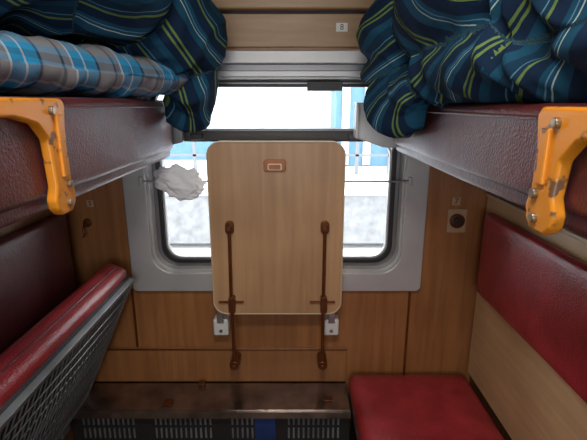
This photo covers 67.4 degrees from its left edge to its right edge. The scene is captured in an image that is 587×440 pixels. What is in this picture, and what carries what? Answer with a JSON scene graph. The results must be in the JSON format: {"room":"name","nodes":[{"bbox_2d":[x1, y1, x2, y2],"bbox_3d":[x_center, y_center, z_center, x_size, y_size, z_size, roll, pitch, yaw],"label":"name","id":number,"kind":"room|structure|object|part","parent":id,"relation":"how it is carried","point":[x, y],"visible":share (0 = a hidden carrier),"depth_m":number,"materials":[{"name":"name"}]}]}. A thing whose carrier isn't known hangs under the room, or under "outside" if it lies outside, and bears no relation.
{"room":"train carriage","nodes":[
{"label":"train carriage","id":0,"kind":"room"},
{"bbox_2d":[0,94,73,439],"bbox_3d":[-1.015,0.194,0.930,0.040,2.450,2.000,0,15,0],"label":"wall","id":1,"kind":"structure","parent":0,"point":[69,436],"depth_m":1.95,"materials":[{"name":"laminate"}]},
{"bbox_2d":[0,209,75,353],"bbox_3d":[-0.957,0.353,0.983,0.075,0.395,1.940,0,15,0],"label":"bench backrest","id":2,"kind":"object","parent":1,"relation":"attached to","point":[37,274],"visible":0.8,"depth_m":1.56,"materials":[{"name":"red leather"}]},
{"bbox_2d":[0,264,133,439],"bbox_3d":[-0.842,0.735,1.058,0.337,0.677,1.830,0,15,0],"label":"bench","id":3,"kind":"object","parent":1,"relation":"attached to","point":[47,374],"visible":1,"depth_m":1.41,"materials":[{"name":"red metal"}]},
{"bbox_2d":[0,96,183,228],"bbox_3d":[-0.713,-0.130,0.881,0.535,0.230,1.870,0,15,0],"label":"upper berth","id":4,"kind":"object","parent":1,"relation":"attached to","point":[54,151],"visible":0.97,"depth_m":0.89,"materials":[{"name":"red leather"}]},
{"bbox_3d":[-0.736,-0.077,0.879,0.488,0.124,1.840,0,15,0],"label":"panel","id":5,"kind":"part","parent":4,"relation":"part of","materials":[{"name":"brown leather"}]},
{"bbox_2d":[0,30,187,98],"bbox_3d":[-0.664,-0.415,1.221,0.384,0.153,0.820,6,16,20],"label":"pillow","id":6,"kind":"object","parent":4,"relation":"on","point":[34,66],"visible":0.88,"depth_m":1.10,"materials":[{"name":"blue fabric"}]},
{"bbox_2d":[0,0,227,132],"bbox_3d":[-0.609,-0.514,1.000,0.756,0.691,1.384,0,15,0],"label":"folded blanket","id":7,"kind":"object","parent":4,"relation":"on","point":[189,38],"visible":0.8,"depth_m":1.34,"materials":[{"name":"blue fabric"}]},
{"bbox_2d":[66,0,488,402],"bbox_3d":[-0.075,-0.067,1.917,3.400,2.450,0.140,0,15,0],"label":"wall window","id":8,"kind":"structure","parent":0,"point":[372,324],"depth_m":2.03,"materials":[{"name":"laminate"}]},
{"bbox_2d":[82,219,91,237],"bbox_3d":[-0.895,0.035,1.893,0.036,0.071,0.058,0,15,0],"label":"coat hook","id":9,"kind":"object","parent":8,"relation":"attached to","point":[87,222],"visible":1,"depth_m":1.90,"materials":[{"name":"gold metal"}]},
{"bbox_2d":[86,200,93,206],"bbox_3d":[-0.875,-0.071,1.893,0.030,0.030,0.004,0,15,0],"label":"number plate","id":10,"kind":"object","parent":8,"relation":"attached to","point":[90,203],"visible":1,"depth_m":1.89,"materials":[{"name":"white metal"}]},
{"bbox_2d":[107,349,346,349],"bbox_3d":[-0.362,0.605,2.053,1.225,0.008,0.004,0,15,0],"label":"rail","id":11,"kind":"object","parent":8,"relation":"attached to","point":[107,349],"depth_m":2.05,"materials":[{"name":"brown wood"}]},
{"bbox_2d":[140,77,406,271],"bbox_3d":[-0.075,-0.180,1.905,1.120,0.855,0.075,0,15,0],"label":"reveal","id":12,"kind":"object","parent":8,"relation":"attached to","point":[160,260],"visible":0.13,"depth_m":1.92,"materials":[{"name":"metal"}]},
{"bbox_2d":[151,84,396,262],"bbox_3d":[-0.075,-0.185,1.908,1.030,0.773,0.040,0,15,0],"label":"rubber gasket","id":13,"kind":"object","parent":8,"relation":"attached to","point":[167,253],"depth_m":1.95,"materials":[{"name":"black rubber"}]},
{"bbox_2d":[184,128,365,141],"bbox_3d":[-0.075,-0.359,1.853,1.000,0.053,0.057,0,15,0],"label":"transom","id":14,"kind":"object","parent":13,"relation":"attached to","point":[208,136],"visible":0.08,"depth_m":1.83,"materials":[{"name":"black metal"}]},
{"bbox_2d":[190,134,359,139],"bbox_3d":[-0.075,-0.343,1.817,0.700,0.024,0.024,0,15,0],"label":"handle","id":15,"kind":"object","parent":14,"relation":"attached to","point":[192,136],"depth_m":1.81,"materials":[{"name":"black metal"}]},
{"bbox_3d":[-0.075,-0.085,1.939,0.994,0.530,0.024,0,15,0],"label":"lower sash edge","id":16,"kind":"part","parent":13,"relation":"part of","materials":[{"name":"black rubber"}]},
{"bbox_3d":[-0.075,-0.182,1.912,1.070,0.805,0.030,0,15,0],"label":"inner sash","id":17,"kind":"part","parent":8,"relation":"part of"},
{"bbox_2d":[122,71,429,290],"bbox_3d":[-0.075,-0.175,1.856,1.290,1.020,0.022,0,15,0],"label":"window frame","id":18,"kind":"structure","parent":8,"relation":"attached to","point":[147,274],"depth_m":1.92,"materials":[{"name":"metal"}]},
{"bbox_2d":[138,163,412,200],"bbox_3d":[-0.075,-0.157,1.819,1.140,0.157,0.066,0,15,0],"label":"curtain","id":19,"kind":"object","parent":18,"relation":"hanging from","point":[179,182],"visible":0.99,"depth_m":1.80,"materials":[{"name":"fabric"}]},
{"bbox_3d":[-0.075,-0.161,1.835,1.120,0.008,0.008,0,15,0],"label":"rod","id":20,"kind":"part","parent":19,"relation":"part of","materials":[{"name":"metal"}]},
{"bbox_2d":[206,141,345,370],"bbox_3d":[-0.076,0.172,1.892,0.570,1.014,0.130,0,15,0],"label":"folding table","id":21,"kind":"object","parent":8,"relation":"attached to","point":[276,208],"visible":1,"depth_m":1.83,"materials":[{"name":"laminate"}]},
{"bbox_3d":[-0.327,0.415,1.973,0.030,0.090,0.036,0,15,0],"label":"hinge arm","id":22,"kind":"part","parent":21,"relation":"part of","materials":[{"name":"metal"}]},
{"bbox_3d":[-0.265,0.655,1.962,0.028,0.028,0.020,0,15,0],"label":"strut knob","id":23,"kind":"part","parent":21,"relation":"part of","materials":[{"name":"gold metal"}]},
{"bbox_3d":[-0.075,-0.217,1.762,0.090,0.050,0.006,0,15,0],"label":"catch plate","id":24,"kind":"part","parent":21,"relation":"part of","materials":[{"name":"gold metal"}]},
{"bbox_3d":[0.130,0.655,1.962,0.028,0.028,0.020,0,15,0],"label":"strut knob","id":25,"kind":"part","parent":21,"relation":"part of","materials":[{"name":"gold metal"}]},
{"bbox_3d":[0.170,0.415,1.973,0.030,0.090,0.036,0,15,0],"label":"hinge arm","id":26,"kind":"part","parent":21,"relation":"part of","materials":[{"name":"metal"}]},
{"bbox_2d":[217,64,364,70],"bbox_3d":[-0.075,-0.602,1.739,1.100,0.025,0.030,0,15,0],"label":"channel","id":27,"kind":"object","parent":8,"relation":"attached to","point":[223,67],"depth_m":1.72,"materials":[{"name":"grey metal"}]},
{"bbox_2d":[220,11,365,13],"bbox_3d":[-0.075,-0.801,1.699,1.800,0.010,0.006,0,15,0],"label":"groove","id":28,"kind":"object","parent":8,"relation":"attached to","point":[223,12],"depth_m":1.70,"materials":[{"name":"brown wood"}]},
{"bbox_2d":[223,14,363,46],"bbox_3d":[-0.075,-0.737,1.713,1.200,0.120,0.012,0,15,0],"label":"panel","id":29,"kind":"object","parent":8,"relation":"attached to","point":[243,30],"depth_m":1.71,"materials":[{"name":"brown wood"}]},
{"bbox_2d":[222,50,366,63],"bbox_3d":[-0.075,-0.636,1.722,1.200,0.050,0.045,0,15,0],"label":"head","id":30,"kind":"object","parent":8,"relation":"attached to","point":[232,56],"visible":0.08,"depth_m":1.70},
{"bbox_3d":[-0.075,-0.636,1.722,1.200,0.050,0.045,0,15,0],"label":"rail","id":31,"kind":"part","parent":30,"relation":"part of","materials":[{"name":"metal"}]},
{"bbox_2d":[307,82,341,90],"bbox_3d":[0.125,-0.537,1.769,0.140,0.035,0.044,0,15,0],"label":"vent latch","id":32,"kind":"object","parent":8,"relation":"attached to","point":[311,86],"visible":1,"depth_m":1.75,"materials":[{"name":"black metal"}]},
{"bbox_2d":[336,23,347,31],"bbox_3d":[0.187,-0.745,1.702,0.045,0.032,0.004,0,15,0],"label":"number plate","id":33,"kind":"object","parent":8,"relation":"attached to","point":[340,27],"visible":1,"depth_m":1.70,"materials":[{"name":"white plastic"}]},
{"bbox_2d":[446,209,466,232],"bbox_3d":[0.709,0.006,1.900,0.083,0.107,0.029,0,15,0],"label":"socket","id":34,"kind":"object","parent":8,"relation":"attached to","point":[456,218],"visible":1,"depth_m":1.90,"materials":[{"name":"beige plastic"}]},
{"bbox_2d":[452,197,460,204],"bbox_3d":[0.700,-0.080,1.890,0.035,0.035,0.004,0,15,0],"label":"number plate","id":35,"kind":"object","parent":8,"relation":"attached to","point":[456,200],"visible":1,"depth_m":1.89,"materials":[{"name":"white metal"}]},
{"bbox_2d":[202,130,353,130],"bbox_3d":[-0.075,-0.371,1.818,0.980,0.006,0.007,0,15,0],"label":"rail","id":36,"kind":"object","parent":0,"point":[202,130],"depth_m":1.82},
{"bbox_2d":[469,376,511,439],"bbox_3d":[0.865,0.194,0.930,0.040,2.450,2.000,0,15,0],"label":"wall","id":37,"kind":"structure","parent":0,"point":[475,388],"depth_m":1.90,"materials":[{"name":"laminate"}]},
{"bbox_2d":[353,102,586,236],"bbox_3d":[0.536,-0.136,0.879,0.587,0.196,1.870,0,15,0],"label":"upper berth","id":38,"kind":"object","parent":37,"relation":"attached to","point":[531,156],"visible":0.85,"depth_m":0.79,"materials":[{"name":"red leather"}]},
{"bbox_2d":[356,0,586,138],"bbox_3d":[0.522,-0.439,0.799,0.630,0.664,1.775,0,15,0],"label":"folded blanket","id":39,"kind":"object","parent":38,"relation":"on","point":[419,54],"visible":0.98,"depth_m":0.91,"materials":[{"name":"blue fabric"}]},
{"bbox_3d":[0.620,-0.100,0.874,0.421,0.124,1.840,0,15,0],"label":"panel","id":40,"kind":"part","parent":38,"relation":"part of","materials":[{"name":"grey metal"}]},
{"bbox_2d":[468,193,586,439],"bbox_3d":[0.806,0.549,1.034,0.075,0.860,1.940,0,15,0],"label":"bench backrest","id":41,"kind":"object","parent":37,"relation":"attached to","point":[528,354],"visible":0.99,"depth_m":1.48,"materials":[{"name":"red leather"}]},
{"bbox_3d":[-0.075,1.521,0.821,3.400,0.060,3.070,0,15,0],"label":"floor","id":42,"kind":"structure","parent":0,"visible":0},
{"bbox_2d":[71,380,350,439],"bbox_3d":[-0.370,0.967,2.044,1.240,0.384,0.202,0,15,0],"label":"heater cover","id":43,"kind":"object","parent":42,"relation":"on","point":[202,410],"visible":0.89,"depth_m":1.97,"materials":[{"name":"brown metal"}]},
{"bbox_3d":[-0.370,1.001,1.994,1.240,0.344,0.015,0,15,0],"label":"panel","id":44,"kind":"part","parent":43,"relation":"part of","materials":[{"name":"black metal"}]},
{"bbox_3d":[-0.126,1.012,1.986,0.094,0.308,0.007,0,15,0],"label":"enamel panel","id":45,"kind":"part","parent":43,"relation":"part of","materials":[{"name":"blue metal"}]},
{"bbox_2d":[348,375,504,439],"bbox_3d":[0.532,1.161,1.196,0.555,0.442,1.920,0,15,0],"label":"bench","id":46,"kind":"object","parent":42,"relation":"on","point":[383,407],"visible":1,"depth_m":1.81,"materials":[{"name":"red leather"}]},
{"bbox_3d":[0.269,1.065,1.176,0.013,0.030,1.910,0,15,0],"label":"rail","id":47,"kind":"part","parent":46,"relation":"part of","materials":[{"name":"metal"}]},
{"label":"outside","id":48,"kind":"structure","parent":0,"visible":0},
{"bbox_2d":[170,243,383,254],"bbox_3d":[-0.075,-7.781,41.489,120.000,0.150,79.500,0,15,0],"label":"snow","id":49,"kind":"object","parent":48,"point":[180,248],"visible":0.02,"depth_m":9.43,"materials":[{"name":"white snow"}]},
{"bbox_2d":[158,87,330,127],"bbox_3d":[-9.075,-4.846,15.113,42.000,5.050,4.000,0,15,0],"label":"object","id":50,"kind":"object","parent":49,"relation":"on","point":[235,107],"visible":0.02,"depth_m":13.42,"materials":[{"name":"white"}]},
{"bbox_2d":[166,196,386,242],"bbox_3d":[-0.075,-0.089,9.440,80.000,1.050,0.600,0,15,0],"label":"platform","id":51,"kind":"object","parent":49,"relation":"on","point":[364,216],"depth_m":9.15,"materials":[{"name":"concrete"}]},
{"bbox_2d":[165,160,387,195],"bbox_3d":[-0.075,-1.195,11.372,80.000,0.100,5.100,0,15,0],"label":"snow","id":52,"kind":"object","parent":51,"relation":"on","point":[364,172],"visible":0.02,"depth_m":10.49,"materials":[{"name":"white snow"}]},
{"bbox_2d":[165,142,213,159],"bbox_3d":[-9.075,-2.268,13.674,42.000,0.800,0.100,0,15,0],"label":"plinth","id":53,"kind":"object","parent":52,"relation":"on","point":[184,147],"visible":0.02,"depth_m":13.65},
{"bbox_2d":[163,142,391,174],"bbox_3d":[-0.075,-1.597,10.842,40.000,0.950,0.080,0,15,0],"label":"fence","id":54,"kind":"object","parent":52,"relation":"on","point":[194,154],"visible":0.05,"depth_m":10.80,"materials":[{"name":"metal"}]},
{"bbox_2d":[331,87,387,165],"bbox_3d":[2.125,-3.442,12.537,2.000,3.650,1.300,0,15,0],"label":"kiosk","id":55,"kind":"object","parent":52,"relation":"on","point":[357,94],"visible":0.07,"depth_m":12.21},
{"bbox_2d":[341,87,370,164],"bbox_3d":[2.075,-3.094,11.905,1.500,3.200,0.100,0,15,0],"label":"trim","id":56,"kind":"structure","parent":55,"relation":"attached to","point":[346,90],"depth_m":11.97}
]}

